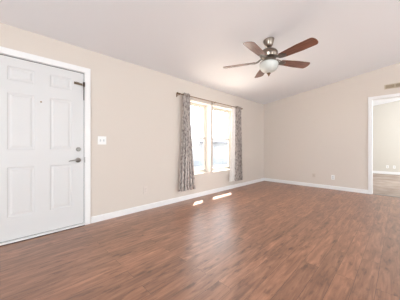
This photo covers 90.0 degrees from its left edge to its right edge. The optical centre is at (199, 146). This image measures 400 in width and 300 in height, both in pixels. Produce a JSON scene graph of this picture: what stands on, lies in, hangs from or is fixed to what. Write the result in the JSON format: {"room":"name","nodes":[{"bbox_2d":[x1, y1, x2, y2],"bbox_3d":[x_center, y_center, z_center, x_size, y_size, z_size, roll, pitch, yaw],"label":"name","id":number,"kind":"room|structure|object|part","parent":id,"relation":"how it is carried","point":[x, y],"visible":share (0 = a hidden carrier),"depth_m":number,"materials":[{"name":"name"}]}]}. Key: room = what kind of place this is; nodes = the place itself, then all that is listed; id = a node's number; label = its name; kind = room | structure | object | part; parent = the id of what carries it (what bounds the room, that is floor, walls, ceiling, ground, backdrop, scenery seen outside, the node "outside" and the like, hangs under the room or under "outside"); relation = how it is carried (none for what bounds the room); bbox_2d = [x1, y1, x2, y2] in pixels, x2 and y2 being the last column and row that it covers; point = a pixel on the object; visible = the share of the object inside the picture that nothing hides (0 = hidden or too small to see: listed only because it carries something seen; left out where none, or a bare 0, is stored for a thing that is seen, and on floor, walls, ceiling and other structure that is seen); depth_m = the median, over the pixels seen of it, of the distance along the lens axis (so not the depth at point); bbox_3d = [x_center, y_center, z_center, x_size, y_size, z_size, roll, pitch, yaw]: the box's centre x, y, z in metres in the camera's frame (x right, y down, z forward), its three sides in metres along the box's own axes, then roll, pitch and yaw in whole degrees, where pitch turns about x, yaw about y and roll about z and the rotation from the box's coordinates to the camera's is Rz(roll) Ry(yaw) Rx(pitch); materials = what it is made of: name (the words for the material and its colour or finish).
{"room":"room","nodes":[
{"label":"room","id":0,"kind":"room"},
{"bbox_2d":[0,22,263,216],"bbox_3d":[0.410,-0.140,4.851,14.240,2.400,0.200,0,0,-45],"label":"wall","id":1,"kind":"structure","parent":0,"point":[138,110],"depth_m":3.29,"materials":[{"name":"beige paint"}]},
{"bbox_2d":[0,54,84,246],"bbox_3d":[-1.921,0.027,2.424,0.921,2.064,0.196,0,0,-45],"label":"door","id":2,"kind":"structure","parent":1,"relation":"in","point":[42,105],"depth_m":2.38,"materials":[{"name":"white paint"}]},
{"bbox_2d":[0,46,90,224],"bbox_3d":[-1.939,-0.009,2.439,1.061,2.136,0.149,0,0,-45],"label":"door frame","id":3,"kind":"structure","parent":1,"relation":"attached to","point":[5,51],"depth_m":2.73,"materials":[{"name":"white paint"}]},
{"bbox_2d":[98,136,105,144],"bbox_3d":[-1.406,-0.095,2.877,0.116,0.118,0.021,0,0,-45],"label":"light switch","id":4,"kind":"object","parent":1,"relation":"attached to","point":[101,139],"visible":1,"depth_m":2.88,"materials":[{"name":"white plastic"}]},
{"bbox_2d":[91,178,263,222],"bbox_3d":[0.253,1.016,4.541,4.989,0.088,0.014,0,0,-45],"label":"baseboard","id":5,"kind":"structure","parent":1,"relation":"attached to","point":[110,215],"depth_m":3.59,"materials":[{"name":"white paint"}]},
{"bbox_2d":[190,102,205,172],"bbox_3d":[-0.151,-0.195,4.386,0.788,1.528,0.050,0,0,-45],"label":"window","id":6,"kind":"structure","parent":1,"relation":"in","point":[191,104],"depth_m":4.62,"materials":[{"name":"beige plastic"}]},
{"bbox_3d":[-0.159,-0.554,4.395,0.719,0.742,0.018,0,0,-45],"label":"sash","id":7,"kind":"part","parent":6,"relation":"part of","materials":[{"name":"glass"}]},
{"bbox_3d":[-0.145,0.162,4.380,0.719,0.747,0.018,0,0,-45],"label":"sash","id":8,"kind":"part","parent":6,"relation":"part of","materials":[{"name":"clear glass"}]},
{"bbox_2d":[176,92,242,109],"bbox_3d":[0.316,-0.996,4.531,2.193,0.068,0.117,0,0,-45],"label":"curtain rod","id":9,"kind":"object","parent":1,"relation":"attached to","point":[177,92],"visible":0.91,"depth_m":4.31,"materials":[{"name":"brown metal"}]},
{"bbox_2d":[178,93,195,191],"bbox_3d":[-0.232,-0.100,3.932,0.445,1.890,0.089,0,0,-45],"label":"curtain","id":10,"kind":"object","parent":9,"relation":"hanging from","point":[186,177],"visible":1,"depth_m":3.86,"materials":[{"name":"grey fabric"}]},
{"bbox_2d":[229,106,242,181],"bbox_3d":[0.930,-0.090,5.096,0.520,1.910,0.096,0,0,-45],"label":"curtain","id":11,"kind":"object","parent":9,"relation":"hanging from","point":[235,174],"visible":0.98,"depth_m":5.09,"materials":[{"name":"grey fabric"}]},
{"bbox_2d":[213,107,229,170],"bbox_3d":[0.482,-0.195,5.019,0.858,1.528,0.050,0,0,-45],"label":"window","id":12,"kind":"structure","parent":1,"relation":"in","point":[214,108],"depth_m":5.27,"materials":[{"name":"beige plastic"}]},
{"bbox_3d":[0.474,-0.554,5.027,0.789,0.742,0.018,0,0,-45],"label":"sash","id":13,"kind":"part","parent":12,"relation":"part of","materials":[{"name":"glass"}]},
{"bbox_3d":[0.488,0.162,5.013,0.789,0.747,0.018,0,0,-45],"label":"sash","id":14,"kind":"part","parent":12,"relation":"part of","materials":[{"name":"clear glass"}]},
{"bbox_2d":[0,173,399,299],"bbox_3d":[3.324,1.120,1.938,14.240,0.120,8.440,0,0,-45],"label":"floor","id":15,"kind":"structure","parent":0,"point":[263,240],"depth_m":2.03,"materials":[{"name":"laminate"}]},
{"bbox_2d":[0,0,399,105],"bbox_3d":[3.323,-1.667,1.938,14.240,0.711,8.440,0,0,-45],"label":"ceiling","id":16,"kind":"structure","parent":0,"point":[193,41],"depth_m":2.71,"materials":[{"name":"white paint"}]},
{"bbox_2d":[223,37,317,77],"bbox_3d":[0.995,-1.308,2.903,1.297,0.545,1.321,0,0,-45],"label":"ceiling fan","id":17,"kind":"object","parent":16,"relation":"hanging from","point":[269,64],"visible":1,"depth_m":2.84,"materials":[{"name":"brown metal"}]},
{"bbox_3d":[0.605,-1.265,3.104,0.505,0.006,0.154,0,12,22],"label":"blade","id":18,"kind":"part","parent":17,"relation":"part of","materials":[{"name":"brown wood"}]},
{"bbox_3d":[0.731,-1.265,2.605,0.154,0.006,0.505,15,10,39],"label":"blade","id":19,"kind":"part","parent":17,"relation":"part of","materials":[{"name":"brown wood"}]},
{"bbox_3d":[1.040,-1.265,3.378,0.154,0.006,0.505,-12,-1,4],"label":"blade","id":20,"kind":"part","parent":17,"relation":"part of","materials":[{"name":"brown wood"}]},
{"bbox_3d":[1.011,-1.165,2.942,0.264,0.150,0.264,0,0,-45],"label":"lamp shade","id":21,"kind":"part","parent":17,"relation":"part of","materials":[{"name":"white glass"}]},
{"bbox_3d":[1.435,-1.265,3.049,0.505,0.006,0.154,0,-12,-14],"label":"blade","id":22,"kind":"part","parent":17,"relation":"part of","materials":[{"name":"brown wood"}]},
{"bbox_3d":[1.244,-1.265,2.571,0.154,0.006,0.505,14,-7,-31],"label":"blade","id":23,"kind":"part","parent":17,"relation":"part of","materials":[{"name":"brown wood"}]},
{"bbox_2d":[264,63,399,189],"bbox_3d":[4.907,-0.421,3.521,0.120,2.962,8.040,0,0,-45],"label":"wall","id":24,"kind":"structure","parent":0,"point":[322,131],"depth_m":5.11,"materials":[{"name":"beige paint"}]},
{"bbox_2d":[264,178,367,193],"bbox_3d":[2.912,1.016,5.421,0.014,0.088,2.529,0,0,-45],"label":"baseboard","id":25,"kind":"structure","parent":24,"relation":"attached to","point":[265,179],"depth_m":5.20,"materials":[{"name":"white paint"}]},
{"bbox_2d":[368,93,399,193],"bbox_3d":[4.323,-0.032,4.093,0.139,2.182,1.341,0,0,-45],"label":"door frame","id":26,"kind":"structure","parent":24,"relation":"attached to","point":[397,95],"depth_m":4.49,"materials":[{"name":"white paint"}]},
{"bbox_2d":[384,83,399,89],"bbox_3d":[4.291,-1.295,4.043,0.830,0.096,0.012,0,0,45],"label":"air vent","id":27,"kind":"object","parent":24,"relation":"in","point":[395,85],"visible":1,"depth_m":4.25,"materials":[{"name":"beige metal"}]},
{"bbox_2d":[373,100,399,171],"bbox_3d":[8.302,-0.421,6.915,0.120,2.962,8.040,0,0,-45],"label":"wall","id":28,"kind":"structure","parent":0,"point":[386,117],"depth_m":7.83,"materials":[{"name":"beige paint"}]},
{"bbox_2d":[373,171,399,174],"bbox_3d":[8.254,1.010,6.868,0.014,0.100,8.036,0,0,-45],"label":"baseboard","id":29,"kind":"structure","parent":28,"relation":"attached to","point":[378,172],"depth_m":7.82,"materials":[{"name":"white paint"}]},
{"label":"outside","id":30,"kind":"structure","parent":0,"visible":0},
{"bbox_2d":[194,163,227,169],"bbox_3d":[-17.062,1.710,27.669,75.000,0.200,56.740,0,0,-45],"label":"ground","id":31,"kind":"structure","parent":30,"point":[226,164],"depth_m":16.51,"materials":[{"name":"white"}]},
{"bbox_2d":[192,137,227,165],"bbox_3d":[-2.475,0.309,18.031,11.600,2.599,5.800,0,0,-45],"label":"neighbor house","id":32,"kind":"structure","parent":31,"relation":"on","point":[220,147],"depth_m":18.28,"materials":[{"name":"grey"}]}
]}

